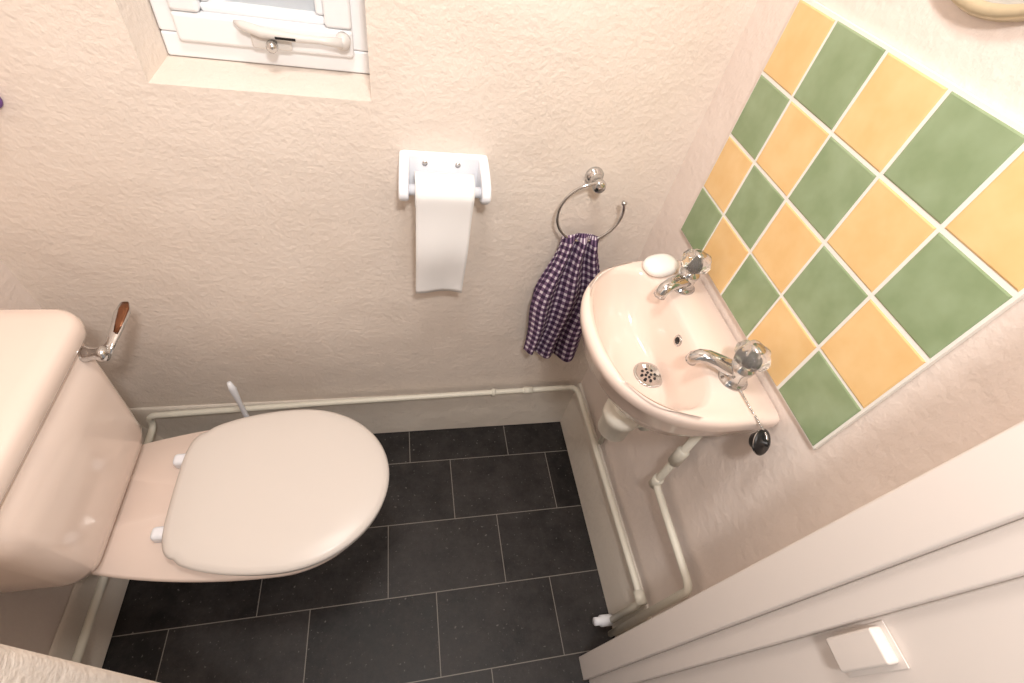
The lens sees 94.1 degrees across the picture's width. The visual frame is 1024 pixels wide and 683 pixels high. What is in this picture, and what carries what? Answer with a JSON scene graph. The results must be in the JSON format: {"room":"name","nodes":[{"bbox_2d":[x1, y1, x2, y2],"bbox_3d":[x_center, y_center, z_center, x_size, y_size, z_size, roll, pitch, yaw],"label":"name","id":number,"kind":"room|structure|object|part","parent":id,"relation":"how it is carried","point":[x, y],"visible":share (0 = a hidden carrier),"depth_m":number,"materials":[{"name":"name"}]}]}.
{"room":"bathroom","nodes":[
{"label":"bathroom","id":0,"kind":"room"},
{"bbox_2d":[0,259,73,654],"bbox_3d":[-0.903,-0.072,0.321,0.150,2.300,0.850,-1,51,-13],"label":"wall","id":1,"kind":"structure","parent":0,"point":[29,619],"depth_m":0.94,"materials":[{"name":"beige paint"}]},
{"bbox_2d":[48,424,162,667],"bbox_3d":[-0.977,0.533,1.162,0.047,0.135,0.717,-1,51,-13],"label":"baseboard","id":2,"kind":"structure","parent":1,"relation":"attached to","point":[65,640],"depth_m":1.07,"materials":[{"name":"paint"}]},
{"bbox_2d":[0,644,158,682],"bbox_3d":[-0.142,0.191,0.254,1.592,2.300,0.140,-1,51,-13],"label":"wall","id":3,"kind":"structure","parent":0,"point":[17,665],"depth_m":0.37,"materials":[{"name":"beige paint"}]},
{"bbox_2d":[579,420,1023,682],"bbox_3d":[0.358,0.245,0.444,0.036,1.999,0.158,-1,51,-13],"label":"door","id":4,"kind":"structure","parent":3,"relation":"attached to","point":[937,557],"depth_m":0.45,"materials":[{"name":"white paint"}]},
{"bbox_2d":[826,620,909,677],"bbox_3d":[0.355,0.315,0.485,0.014,0.080,0.040,-1,51,-13],"label":"bolt","id":5,"kind":"object","parent":4,"relation":"attached to","point":[868,649],"visible":1,"depth_m":0.47,"materials":[{"name":"white paint"}]},
{"bbox_2d":[102,422,614,682],"bbox_3d":[-0.287,1.051,0.989,1.592,0.050,2.050,-1,51,-13],"label":"floor","id":6,"kind":"structure","parent":0,"point":[476,563],"depth_m":1.27,"materials":[{"name":"tile"}]},
{"bbox_2d":[0,302,388,592],"bbox_3d":[-0.617,0.309,1.018,0.691,0.748,0.447,-1,51,-13],"label":"toilet","id":7,"kind":"object","parent":6,"relation":"on","point":[280,493],"visible":1,"depth_m":0.90,"materials":[{"name":"beige ceramic"}]},
{"bbox_3d":[-0.798,0.107,0.684,0.200,0.043,0.402,-1,51,-13],"label":"cistern lid","id":8,"kind":"part","parent":7,"relation":"part of","materials":[{"name":"beige ceramic"}]},
{"bbox_3d":[-0.712,-0.025,0.857,0.026,0.030,0.104,5,50,-8],"label":"flush lever","id":9,"kind":"part","parent":7,"relation":"part of","materials":[{"name":"brown wood"}]},
{"bbox_3d":[-0.475,0.297,1.004,0.421,0.021,0.358,-1,51,-13],"label":"lid","id":10,"kind":"part","parent":7,"relation":"part of","materials":[{"name":"beige plastic"}]},
{"bbox_3d":[-0.477,0.310,1.020,0.409,0.017,0.348,-1,51,-13],"label":"seat","id":11,"kind":"part","parent":7,"relation":"part of","materials":[{"name":"beige plastic"}]},
{"bbox_2d":[227,381,248,417],"bbox_3d":[-0.713,0.239,1.308,0.092,0.370,0.092,-1,51,-13],"label":"toilet brush","id":12,"kind":"object","parent":6,"relation":"on","point":[232,389],"visible":0.2,"depth_m":1.22,"materials":[{"name":"white plastic"}]},
{"bbox_2d":[0,0,756,407],"bbox_3d":[-0.285,-0.501,0.811,1.592,2.300,0.220,-1,51,-13],"label":"wall","id":13,"kind":"structure","parent":0,"point":[252,224],"depth_m":0.87,"materials":[{"name":"beige paint"}]},
{"bbox_2d":[150,0,369,73],"bbox_3d":[-0.372,-0.625,0.657,0.318,0.437,0.072,-1,51,-13],"label":"window","id":14,"kind":"structure","parent":13,"relation":"in","point":[359,63],"depth_m":0.76,"materials":[{"name":"white plastic"}]},
{"bbox_3d":[-0.371,-0.619,0.653,0.264,0.383,0.057,-1,51,-13],"label":"sash","id":15,"kind":"part","parent":14,"relation":"part of","materials":[{"name":"white plastic"}]},
{"bbox_2d":[200,0,324,24],"bbox_3d":[-0.371,-0.622,0.655,0.182,0.301,0.040,-1,51,-13],"label":"bead","id":16,"kind":"object","parent":14,"relation":"attached to","point":[216,6],"visible":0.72,"depth_m":0.75,"materials":[{"name":"white plastic"}]},
{"bbox_3d":[-0.371,-0.622,0.656,0.160,0.279,0.006,-1,51,-13],"label":"pane","id":17,"kind":"part","parent":14,"relation":"part of","materials":[{"name":"glass"}]},
{"bbox_2d":[250,34,292,50],"bbox_3d":[-0.386,-0.481,0.766,0.060,0.022,0.010,-1,51,-13],"label":"plate","id":18,"kind":"object","parent":14,"relation":"attached to","point":[257,42],"depth_m":0.76,"materials":[{"name":"white metal"}]},
{"bbox_2d":[266,39,277,53],"bbox_3d":[-0.380,-0.469,0.757,0.018,0.018,0.025,-1,51,-13],"label":"pin","id":19,"kind":"object","parent":18,"relation":"attached to","point":[271,45],"depth_m":0.75,"materials":[{"name":"silver metal"}]},
{"bbox_2d":[233,19,342,48],"bbox_3d":[-0.351,-0.484,0.753,0.160,0.024,0.020,-1,51,-13],"label":"stay bar","id":20,"kind":"object","parent":14,"relation":"attached to","point":[259,31],"visible":1,"depth_m":0.75,"materials":[{"name":"white metal"}]},
{"bbox_2d":[275,37,295,41],"bbox_3d":[-0.356,-0.475,0.749,0.030,0.003,0.003,-1,51,-13],"label":"stay slot","id":21,"kind":"object","parent":20,"relation":"attached to","point":[277,38],"depth_m":0.75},
{"bbox_2d":[336,31,350,50],"bbox_3d":[-0.276,-0.488,0.777,0.024,0.024,0.020,-1,51,-13],"label":"stay pivot","id":22,"kind":"object","parent":20,"relation":"attached to","point":[346,40],"depth_m":0.77,"materials":[{"name":"white metal"}]},
{"bbox_2d":[129,390,573,438],"bbox_3d":[-0.421,0.232,1.494,1.290,0.190,0.022,-1,51,-13],"label":"baseboard","id":23,"kind":"structure","parent":13,"relation":"attached to","point":[549,406],"depth_m":1.52,"materials":[{"name":"paint"}]},
{"bbox_2d":[71,385,647,662],"bbox_3d":[-0.341,0.469,1.239,1.225,0.222,0.702,-1,51,-13],"label":"pipe","id":24,"kind":"object","parent":13,"relation":"attached to","point":[604,620],"visible":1,"depth_m":1.30,"materials":[{"name":"beige metal"}]},
{"bbox_2d":[398,150,490,204],"bbox_3d":[-0.124,-0.290,0.874,0.166,0.084,0.078,-1,51,-13],"label":"toilet roll holder","id":25,"kind":"object","parent":13,"relation":"attached to","point":[410,161],"depth_m":0.87,"materials":[{"name":"white plastic"}]},
{"bbox_2d":[414,171,474,293],"bbox_3d":[-0.140,-0.204,0.949,0.104,0.282,0.063,-1,51,-13],"label":"toilet roll","id":26,"kind":"object","parent":25,"relation":"on","point":[444,202],"visible":0.98,"depth_m":0.90,"materials":[{"name":"white paper"}]},
{"bbox_2d":[556,167,626,241],"bbox_3d":[0.159,-0.278,0.986,0.146,0.154,0.048,-1,51,-13],"label":"towel ring","id":27,"kind":"object","parent":13,"relation":"attached to","point":[594,175],"visible":1,"depth_m":0.94,"materials":[{"name":"silver metal"}]},
{"bbox_2d":[523,233,599,361],"bbox_3d":[0.129,-0.092,1.181,0.169,0.434,0.060,-1,51,-13],"label":"hand towel","id":28,"kind":"object","parent":27,"relation":"hanging from","point":[554,326],"visible":0.91,"depth_m":1.15,"materials":[{"name":"purple fabric"}]},
{"bbox_2d":[581,0,1023,617],"bbox_3d":[0.503,-0.107,0.639,0.150,2.300,0.850,-1,51,-13],"label":"wall","id":29,"kind":"structure","parent":0,"point":[731,507],"depth_m":0.70,"materials":[{"name":"beige paint"}]},
{"bbox_2d":[560,383,651,636],"bbox_3d":[0.253,0.477,1.408,0.026,0.216,0.717,-1,51,-13],"label":"baseboard","id":30,"kind":"structure","parent":29,"relation":"attached to","point":[616,582],"depth_m":1.39,"materials":[{"name":"paint"}]},
{"bbox_2d":[580,260,779,436],"bbox_3d":[0.242,0.025,0.856,0.266,0.139,0.368,-1,51,-13],"label":"basin","id":31,"kind":"object","parent":29,"relation":"attached to","point":[636,343],"visible":0.94,"depth_m":0.83,"materials":[{"name":"beige ceramic"}]},
{"bbox_2d":[598,435,604,443],"bbox_3d":[0.297,0.124,1.183,0.015,0.530,0.018,-1,51,-13],"label":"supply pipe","id":32,"kind":"object","parent":31,"relation":"attached to","point":[601,439],"visible":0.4,"depth_m":1.36,"materials":[{"name":"beige"}]},
{"bbox_2d":[598,398,648,441],"bbox_3d":[0.267,0.141,0.936,0.189,0.122,0.072,-1,51,-13],"label":"trap","id":33,"kind":"object","parent":31,"relation":"attached to","point":[613,425],"visible":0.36,"depth_m":0.90,"materials":[{"name":"white plastic"}]},
{"bbox_2d":[608,436,702,636],"bbox_3d":[0.313,0.459,1.065,0.025,0.774,0.234,-1,51,-13],"label":"supply pipe","id":34,"kind":"object","parent":31,"relation":"attached to","point":[681,453],"visible":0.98,"depth_m":0.98,"materials":[{"name":"beige"}]},
{"bbox_2d":[643,253,678,276],"bbox_3d":[0.281,-0.145,0.900,0.074,0.023,0.052,-14,54,-22],"label":"soap bar","id":35,"kind":"object","parent":31,"relation":"on","point":[656,265],"visible":1,"depth_m":0.89,"materials":[{"name":"white"}]},
{"bbox_2d":[653,248,711,299],"bbox_3d":[0.298,-0.122,0.848,0.108,0.080,0.055,-14,54,-22],"label":"tap","id":36,"kind":"object","parent":31,"relation":"on","point":[694,262],"visible":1,"depth_m":0.83,"materials":[{"name":"silver metal"}]},
{"bbox_3d":[0.286,-0.102,0.851,0.081,0.033,0.032,-24,59,-28],"label":"spout","id":37,"kind":"part","parent":36,"relation":"part of","materials":[{"name":"silver metal"}]},
{"bbox_3d":[0.325,-0.141,0.842,0.057,0.032,0.052,-1,51,-13],"label":"crystal handle","id":38,"kind":"part","parent":36,"relation":"part of","materials":[{"name":"clear glass"}]},
{"bbox_2d":[685,340,770,391],"bbox_3d":[0.330,0.030,0.726,0.108,0.080,0.055,10,49,-3],"label":"tap","id":39,"kind":"object","parent":31,"relation":"on","point":[752,356],"visible":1,"depth_m":0.72,"materials":[{"name":"silver metal"}]},
{"bbox_3d":[0.315,0.031,0.745,0.081,0.033,0.032,22,49,7],"label":"spout","id":40,"kind":"part","parent":39,"relation":"part of","materials":[{"name":"silver metal"}]},
{"bbox_3d":[0.359,0.021,0.711,0.057,0.032,0.052,-1,51,-13],"label":"crystal handle","id":41,"kind":"part","parent":39,"relation":"part of","materials":[{"name":"clear glass"}]},
{"bbox_2d":[739,389,770,455],"bbox_3d":[0.365,0.122,0.725,0.039,0.040,0.096,-1,51,-13],"label":"plug","id":42,"kind":"object","parent":31,"relation":"attached to","point":[760,441],"visible":1,"depth_m":0.70,"materials":[{"name":"black rubber"}]},
{"bbox_3d":[0.362,0.109,0.717,0.005,0.013,0.085,-6,52,-16],"label":"bead chain","id":43,"kind":"part","parent":42,"relation":"part of","materials":[{"name":"silver metal"}]},
{"bbox_2d":[681,0,1023,448],"bbox_3d":[0.414,-0.167,0.665,0.008,0.401,0.490,-1,51,-13],"label":"tiles","id":44,"kind":"structure","parent":29,"relation":"attached to","point":[859,219],"depth_m":0.59,"materials":[{"name":"multicoloured tile"}]},
{"bbox_2d":[951,0,1023,21],"bbox_3d":[0.484,-0.455,0.314,0.013,0.416,0.320,-1,51,-13],"label":"oval mirror","id":45,"kind":"object","parent":29,"relation":"attached to","point":[990,10],"visible":1,"depth_m":0.45,"materials":[{"name":"beige mirror"}]},
{"bbox_3d":[0.483,-0.455,0.314,0.004,0.392,0.296,-1,51,-13],"label":"mirror pane","id":46,"kind":"part","parent":45,"relation":"part of","materials":[{"name":"silver glass"}]}
]}

